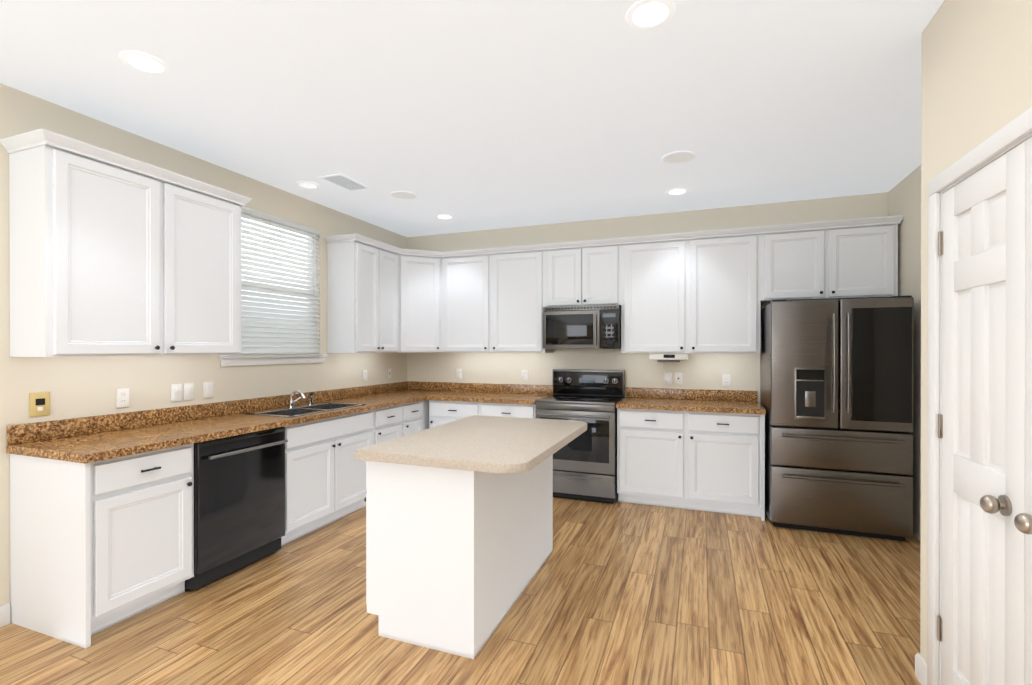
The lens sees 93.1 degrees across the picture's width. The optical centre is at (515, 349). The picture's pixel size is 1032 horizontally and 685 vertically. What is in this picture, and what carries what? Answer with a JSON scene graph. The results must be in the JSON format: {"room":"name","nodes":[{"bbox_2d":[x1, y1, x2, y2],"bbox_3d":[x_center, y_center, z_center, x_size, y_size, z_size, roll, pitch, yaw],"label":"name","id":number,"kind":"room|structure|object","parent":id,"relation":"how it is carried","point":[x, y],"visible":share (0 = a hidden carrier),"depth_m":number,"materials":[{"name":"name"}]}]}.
{"room":"kitchen","nodes":[
{"label":"kitchen","id":0,"kind":"room"},
{"bbox_2d":[0,83,406,621],"bbox_3d":[-2.829,0.025,2.078,0.150,2.740,8.800,0,0,21],"label":"wall","id":1,"kind":"structure","parent":0,"point":[77,387],"depth_m":3.09,"materials":[{"name":"beige paint"}]},
{"bbox_2d":[0,604,9,626],"bbox_3d":[-3.393,1.350,0.357,0.013,0.100,4.575,0,0,21],"label":"baseboard","id":2,"kind":"structure","parent":1,"relation":"attached to","point":[4,615],"depth_m":2.48,"materials":[{"name":"white wood"}]},
{"bbox_2d":[30,392,49,416],"bbox_3d":[-2.539,0.289,2.610,0.010,0.125,0.085,0,0,21],"label":"electrical outlet plate","id":3,"kind":"object","parent":1,"relation":"attached to","point":[39,403],"depth_m":2.61,"materials":[{"name":"yellow metal"}]},
{"bbox_2d":[116,388,128,407],"bbox_3d":[-2.398,0.293,2.985,0.008,0.115,0.070,0,0,21],"label":"electrical outlet plate","id":4,"kind":"object","parent":1,"relation":"attached to","point":[122,395],"depth_m":2.98,"materials":[{"name":"white plastic"}]},
{"bbox_2d":[0,128,251,356],"bbox_3d":[-2.223,-0.513,2.943,0.365,1.092,1.166,0,0,21],"label":"upper cabinet","id":5,"kind":"object","parent":1,"relation":"attached to","point":[111,253],"visible":1,"depth_m":2.66,"materials":[{"name":"white wood"}]},
{"bbox_2d":[7,381,407,444],"bbox_3d":[-1.941,0.430,4.181,0.019,0.100,3.632,0,0,21],"label":"backsplash","id":6,"kind":"structure","parent":1,"relation":"attached to","point":[73,427],"depth_m":3.19,"materials":[{"name":"brown stone"}]},
{"bbox_2d":[203,382,213,397],"bbox_3d":[-2.200,0.287,3.503,0.013,0.115,0.075,0,0,21],"label":"electrical outlet plate","id":7,"kind":"object","parent":1,"relation":"attached to","point":[208,387],"depth_m":3.50,"materials":[{"name":"white plastic"}]},
{"bbox_2d":[218,219,327,366],"bbox_3d":[-2.023,-0.495,4.102,0.145,1.229,1.100,0,0,21],"label":"window","id":8,"kind":"structure","parent":1,"relation":"in","point":[236,360],"depth_m":4.07,"materials":[{"name":"white"}]},
{"bbox_2d":[241,206,320,354],"bbox_3d":[-1.996,-0.536,4.092,0.062,1.144,0.948,0,0,21],"label":"window blind","id":9,"kind":"object","parent":8,"relation":"attached to","point":[257,338],"visible":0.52,"depth_m":4.10,"materials":[{"name":"white plastic"}]},
{"bbox_2d":[324,233,379,352],"bbox_3d":[-1.568,-0.518,4.728,0.327,1.092,0.355,0,0,21],"label":"upper cabinet","id":10,"kind":"object","parent":1,"relation":"attached to","point":[353,260],"depth_m":4.59,"materials":[{"name":"white wood"}]},
{"bbox_2d":[363,370,366,380],"bbox_3d":[-1.584,0.267,5.136,0.008,0.115,0.070,0,0,21],"label":"electrical outlet plate","id":11,"kind":"object","parent":1,"relation":"attached to","point":[364,371],"depth_m":5.13,"materials":[{"name":"white plastic"}]},
{"bbox_2d":[387,368,390,378],"bbox_3d":[-1.433,0.266,5.538,0.007,0.115,0.070,0,0,21],"label":"electrical outlet plate","id":12,"kind":"object","parent":1,"relation":"attached to","point":[389,369],"depth_m":5.53,"materials":[{"name":"white plastic"}]},
{"bbox_2d":[380,243,399,352],"bbox_3d":[-1.442,-0.519,5.060,0.327,1.092,0.355,0,0,21],"label":"upper cabinet","id":13,"kind":"object","parent":1,"relation":"attached to","point":[389,255],"depth_m":5.01,"materials":[{"name":"white wood"}]},
{"bbox_2d":[0,497,920,684],"bbox_3d":[-0.093,1.448,1.046,6.300,0.100,8.800,0,0,21],"label":"floor","id":14,"kind":"structure","parent":0,"point":[619,593],"depth_m":2.51,"materials":[{"name":"brown wood"}]},
{"bbox_2d":[9,441,201,648],"bbox_3d":[-2.204,0.959,2.643,0.617,0.870,0.535,0,0,21],"label":"base cabinet","id":15,"kind":"object","parent":14,"relation":"on","point":[101,522],"depth_m":2.43,"materials":[{"name":"white wood"}]},
{"bbox_2d":[6,389,452,464],"bbox_3d":[-1.649,0.500,4.071,0.642,0.040,3.632,0,0,21],"label":"countertop","id":16,"kind":"structure","parent":15,"relation":"on","point":[89,448],"depth_m":2.87,"materials":[{"name":"brown stone"}]},
{"bbox_2d":[288,390,313,407],"bbox_3d":[-1.756,0.401,4.101,0.172,0.146,0.257,0,0,21],"label":"faucet","id":17,"kind":"object","parent":16,"relation":"on","point":[291,402],"visible":1,"depth_m":4.02,"materials":[{"name":"silver metal"}]},
{"bbox_2d":[245,402,365,416],"bbox_3d":[-1.674,0.572,3.973,0.456,0.194,0.836,0,0,21],"label":"sink","id":18,"kind":"object","parent":16,"relation":"in","point":[307,409],"visible":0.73,"depth_m":3.98,"materials":[{"name":"metal"}]},
{"bbox_2d":[185,427,287,591],"bbox_3d":[-1.951,0.960,3.170,0.661,0.865,0.624,0,0,21],"label":"dishwasher","id":19,"kind":"object","parent":14,"relation":"on","point":[239,501],"visible":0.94,"depth_m":3.01,"materials":[{"name":"black metal"}]},
{"bbox_2d":[314,405,405,508],"bbox_3d":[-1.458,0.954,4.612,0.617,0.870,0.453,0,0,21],"label":"base cabinet","id":20,"kind":"object","parent":14,"relation":"on","point":[339,478],"depth_m":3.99,"materials":[{"name":"white wood"}]},
{"bbox_2d":[406,401,425,434],"bbox_3d":[-1.311,0.952,5.002,0.617,0.870,0.380,0,0,21],"label":"base cabinet","id":21,"kind":"object","parent":14,"relation":"on","point":[416,411],"depth_m":4.94,"materials":[{"name":"white wood"}]},
{"bbox_2d":[426,401,428,428],"bbox_3d":[-1.140,0.951,5.481,0.597,0.870,0.637,0,0,21],"label":"base cabinet","id":22,"kind":"object","parent":14,"relation":"on","point":[427,402],"depth_m":5.17,"materials":[{"name":"white wood"}]},
{"bbox_2d":[356,455,552,658],"bbox_3d":[-0.264,0.960,2.901,0.633,0.866,1.250,0,0,21],"label":"kitchen island","id":23,"kind":"object","parent":14,"relation":"on","point":[459,531],"depth_m":2.33,"materials":[{"name":"white wood"}]},
{"bbox_2d":[355,415,586,474],"bbox_3d":[-0.140,0.505,2.836,0.865,0.044,1.340,0,0,21],"label":"island countertop","id":24,"kind":"structure","parent":23,"relation":"on","point":[492,445],"depth_m":2.51,"materials":[{"name":"beige stone"}]},
{"bbox_2d":[429,401,479,427],"bbox_3d":[-0.527,0.952,5.260,0.585,0.870,0.617,0,0,21],"label":"base cabinet","id":25,"kind":"object","parent":14,"relation":"on","point":[440,412],"depth_m":4.99,"materials":[{"name":"white wood"}]},
{"bbox_2d":[426,393,552,404],"bbox_3d":[-0.264,0.497,5.146,1.187,0.040,0.642,0,0,21],"label":"countertop","id":26,"kind":"structure","parent":25,"relation":"on","point":[492,398],"depth_m":4.96,"materials":[{"name":"brown stone"}]},
{"bbox_2d":[480,401,535,417],"bbox_3d":[0.021,0.952,5.053,0.587,0.870,0.617,0,0,21],"label":"base cabinet","id":27,"kind":"object","parent":14,"relation":"on","point":[522,411],"depth_m":4.76,"materials":[{"name":"white wood"}]},
{"bbox_2d":[535,369,624,503],"bbox_3d":[0.632,0.796,4.765,0.750,1.185,0.687,0,0,21],"label":"range","id":28,"kind":"object","parent":14,"relation":"on","point":[585,466],"visible":0.88,"depth_m":4.50,"materials":[{"name":"black"}]},
{"bbox_2d":[616,387,765,520],"bbox_3d":[1.565,0.884,4.453,1.199,1.010,0.645,0,0,21],"label":"base cabinet","id":29,"kind":"object","parent":14,"relation":"on","point":[698,449],"visible":1,"depth_m":4.20,"materials":[{"name":"white wood"}]},
{"bbox_2d":[760,295,913,540],"bbox_3d":[2.528,0.499,3.960,0.910,1.782,0.829,0,0,21],"label":"refrigerator","id":30,"kind":"object","parent":14,"relation":"on","point":[837,389],"visible":1,"depth_m":3.64,"materials":[{"name":"black"}]},
{"bbox_2d":[0,0,943,236],"bbox_3d":[-0.093,-1.342,1.039,6.300,0.001,8.800,0,0,21],"label":"ceiling","id":31,"kind":"structure","parent":0,"point":[473,115],"depth_m":2.58,"materials":[{"name":"white paint"}]},
{"bbox_2d":[119,51,169,74],"bbox_3d":[-1.737,-1.382,2.291,0.192,0.087,0.192,0,0,21],"label":"recessed light","id":32,"kind":"object","parent":31,"relation":"in","point":[144,62],"visible":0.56,"depth_m":2.32,"materials":[{"name":"white"}]},
{"bbox_2d":[295,181,320,188],"bbox_3d":[-1.700,-1.386,3.999,0.192,0.087,0.192,0,0,21],"label":"recessed light","id":33,"kind":"object","parent":31,"relation":"in","point":[307,184],"visible":0.62,"depth_m":4.04,"materials":[{"name":"white"}]},
{"bbox_2d":[317,173,371,191],"bbox_3d":[-1.376,-1.345,3.951,0.230,0.012,0.380,0,0,21],"label":"ceiling vent","id":34,"kind":"object","parent":31,"relation":"in","point":[344,182],"visible":1,"depth_m":3.94,"materials":[{"name":"white metal"}]},
{"bbox_2d":[390,191,416,199],"bbox_3d":[-0.975,-1.347,4.259,0.230,0.007,0.230,0,0,21],"label":"speaker","id":35,"kind":"object","parent":31,"relation":"attached to","point":[406,195],"visible":1,"depth_m":4.25,"materials":[{"name":"white paint"}]},
{"bbox_2d":[435,214,453,219],"bbox_3d":[-0.727,-1.389,4.960,0.192,0.087,0.192,0,0,21],"label":"recessed light","id":36,"kind":"object","parent":31,"relation":"in","point":[443,216],"visible":0.6,"depth_m":5.00,"materials":[{"name":"white"}]},
{"bbox_2d":[626,0,674,29],"bbox_3d":[0.537,-1.381,1.955,0.192,0.087,0.192,0,0,21],"label":"recessed light","id":37,"kind":"object","parent":31,"relation":"in","point":[646,14],"visible":1,"depth_m":2.00,"materials":[{"name":"white"}]},
{"bbox_2d":[665,188,688,194],"bbox_3d":[1.373,-1.387,4.165,0.192,0.087,0.192,0,0,21],"label":"recessed light","id":38,"kind":"object","parent":31,"relation":"in","point":[677,191],"visible":0.62,"depth_m":4.20,"materials":[{"name":"white"}]},
{"bbox_2d":[661,151,695,163],"bbox_3d":[1.137,-1.344,3.423,0.230,0.007,0.230,0,0,21],"label":"speaker","id":39,"kind":"object","parent":31,"relation":"attached to","point":[678,157],"visible":1,"depth_m":3.41,"materials":[{"name":"white paint"}]},
{"bbox_2d":[407,192,887,403],"bbox_3d":[1.524,0.018,4.894,6.000,2.740,0.150,0,0,21],"label":"wall","id":40,"kind":"structure","parent":0,"point":[697,370],"depth_m":4.96,"materials":[{"name":"beige paint"}]},
{"bbox_2d":[400,248,439,352],"bbox_3d":[-1.121,-0.520,5.469,0.637,1.092,0.637,0,0,21],"label":"upper cabinet","id":41,"kind":"object","parent":40,"relation":"attached to","point":[419,269],"depth_m":5.26,"materials":[{"name":"white wood"}]},
{"bbox_2d":[456,369,461,378],"bbox_3d":[-0.656,0.276,5.632,0.070,0.115,0.008,0,0,21],"label":"electrical outlet plate","id":42,"kind":"object","parent":40,"relation":"attached to","point":[458,371],"depth_m":5.63,"materials":[{"name":"white plastic"}]},
{"bbox_2d":[440,248,491,352],"bbox_3d":[-0.490,-0.520,5.396,0.596,1.092,0.327,0,0,21],"label":"upper cabinet","id":43,"kind":"object","parent":40,"relation":"attached to","point":[466,275],"depth_m":5.25,"materials":[{"name":"white wood"}]},
{"bbox_2d":[408,381,552,392],"bbox_3d":[-0.445,0.426,5.548,1.810,0.100,0.019,0,0,21],"label":"backsplash","id":44,"kind":"structure","parent":40,"relation":"attached to","point":[443,386],"depth_m":5.52,"materials":[{"name":"brown stone"}]},
{"bbox_2d":[492,244,553,352],"bbox_3d":[0.067,-0.519,5.185,0.596,1.092,0.327,0,0,21],"label":"upper cabinet","id":45,"kind":"object","parent":40,"relation":"attached to","point":[517,271],"depth_m":5.04,"materials":[{"name":"white wood"}]},
{"bbox_2d":[521,370,527,380],"bbox_3d":[0.092,0.276,5.349,0.070,0.115,0.008,0,0,21],"label":"electrical outlet plate","id":46,"kind":"object","parent":40,"relation":"attached to","point":[524,373],"depth_m":5.34,"materials":[{"name":"white plastic"}]},
{"bbox_2d":[544,240,583,306],"bbox_3d":[0.524,-0.749,5.012,0.380,0.632,0.327,0,0,21],"label":"upper cabinet","id":47,"kind":"object","parent":40,"relation":"attached to","point":[563,262],"depth_m":4.86,"materials":[{"name":"white wood"}]},
{"bbox_2d":[584,237,623,306],"bbox_3d":[0.879,-0.748,4.877,0.380,0.632,0.327,0,0,21],"label":"upper cabinet","id":48,"kind":"object","parent":40,"relation":"attached to","point":[603,258],"depth_m":4.72,"materials":[{"name":"white wood"}]},
{"bbox_2d":[543,305,620,348],"bbox_3d":[0.678,-0.220,4.884,0.748,0.416,0.462,0,0,21],"label":"microwave","id":49,"kind":"object","parent":48,"relation":"attached to","point":[585,327],"visible":1,"depth_m":4.70,"materials":[{"name":"black"}]},
{"bbox_2d":[621,232,687,352],"bbox_3d":[1.337,-0.518,4.705,0.599,1.092,0.327,0,0,21],"label":"upper cabinet","id":50,"kind":"object","parent":40,"relation":"attached to","point":[654,313],"depth_m":4.55,"materials":[{"name":"white wood"}]},
{"bbox_2d":[664,372,671,383],"bbox_3d":[1.495,0.278,4.818,0.070,0.115,0.008,0,0,21],"label":"electrical outlet plate","id":51,"kind":"object","parent":40,"relation":"attached to","point":[669,374],"depth_m":4.81,"materials":[{"name":"white plastic"}]},
{"bbox_2d":[675,372,681,383],"bbox_3d":[1.589,0.278,4.784,0.070,0.115,0.007,0,0,21],"label":"electrical outlet plate","id":52,"kind":"object","parent":40,"relation":"attached to","point":[678,379],"depth_m":4.78,"materials":[{"name":"white plastic"}]},
{"bbox_2d":[722,374,729,386],"bbox_3d":[1.991,0.288,4.631,0.070,0.115,0.008,0,0,21],"label":"electrical outlet plate","id":53,"kind":"object","parent":40,"relation":"attached to","point":[725,377],"depth_m":4.63,"materials":[{"name":"white plastic"}]},
{"bbox_2d":[688,227,763,352],"bbox_3d":[1.897,-0.517,4.493,0.599,1.092,0.327,0,0,21],"label":"upper cabinet","id":54,"kind":"object","parent":40,"relation":"attached to","point":[709,291],"depth_m":4.34,"materials":[{"name":"white wood"}]},
{"bbox_2d":[649,353,687,381],"bbox_3d":[1.463,0.171,4.676,0.340,0.284,0.280,0,0,21],"label":"under-cabinet radio","id":55,"kind":"object","parent":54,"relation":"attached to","point":[668,357],"visible":1,"depth_m":4.56,"materials":[{"name":"white plastic"}]},
{"bbox_2d":[764,221,827,302],"bbox_3d":[2.408,-0.747,4.299,0.493,0.632,0.327,0,0,21],"label":"upper cabinet","id":56,"kind":"object","parent":40,"relation":"attached to","point":[795,255],"depth_m":4.14,"materials":[{"name":"white wood"}]},
{"bbox_2d":[828,215,899,299],"bbox_3d":[2.869,-0.746,4.125,0.492,0.632,0.327,0,0,21],"label":"upper cabinet","id":57,"kind":"object","parent":40,"relation":"attached to","point":[863,252],"depth_m":3.98,"materials":[{"name":"white wood"}]},
{"bbox_2d":[888,165,920,540],"bbox_3d":[2.811,0.023,2.996,0.150,2.740,2.490,0,0,21],"label":"wall","id":58,"kind":"structure","parent":0,"point":[904,196],"depth_m":3.66,"materials":[{"name":"beige paint"}]},
{"bbox_2d":[920,0,1031,663],"bbox_3d":[0.766,0.033,-0.614,0.120,2.740,5.710,0,0,21],"label":"wall","id":59,"kind":"structure","parent":0,"point":[976,73],"depth_m":1.74,"materials":[{"name":"beige paint"}]},
{"bbox_2d":[915,653,926,684],"bbox_3d":[0.753,1.353,-0.598,0.114,0.100,5.724,0,0,21],"label":"baseboard","id":60,"kind":"structure","parent":59,"relation":"attached to","point":[920,669],"depth_m":2.04,"materials":[{"name":"white wood"}]},
{"bbox_2d":[927,107,1031,684],"bbox_3d":[1.517,0.360,1.397,0.138,2.074,1.188,0,0,21],"label":"door frame","id":61,"kind":"structure","parent":59,"relation":"attached to","point":[1014,133],"depth_m":1.92,"materials":[{"name":"white wood"}]},
{"bbox_2d":[937,137,1031,684],"bbox_3d":[1.458,0.390,1.419,0.096,1.990,1.076,0,0,21],"label":"pantry doors","id":62,"kind":"structure","parent":59,"relation":"in","point":[984,628],"depth_m":1.61,"materials":[{"name":"white wood"}]},
{"label":"outside","id":63,"kind":"structure","parent":0,"visible":0},
{"bbox_2d":[241,217,306,342],"bbox_3d":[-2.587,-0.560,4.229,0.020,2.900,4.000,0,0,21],"label":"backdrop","id":64,"kind":"structure","parent":63,"point":[273,270],"depth_m":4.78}
]}

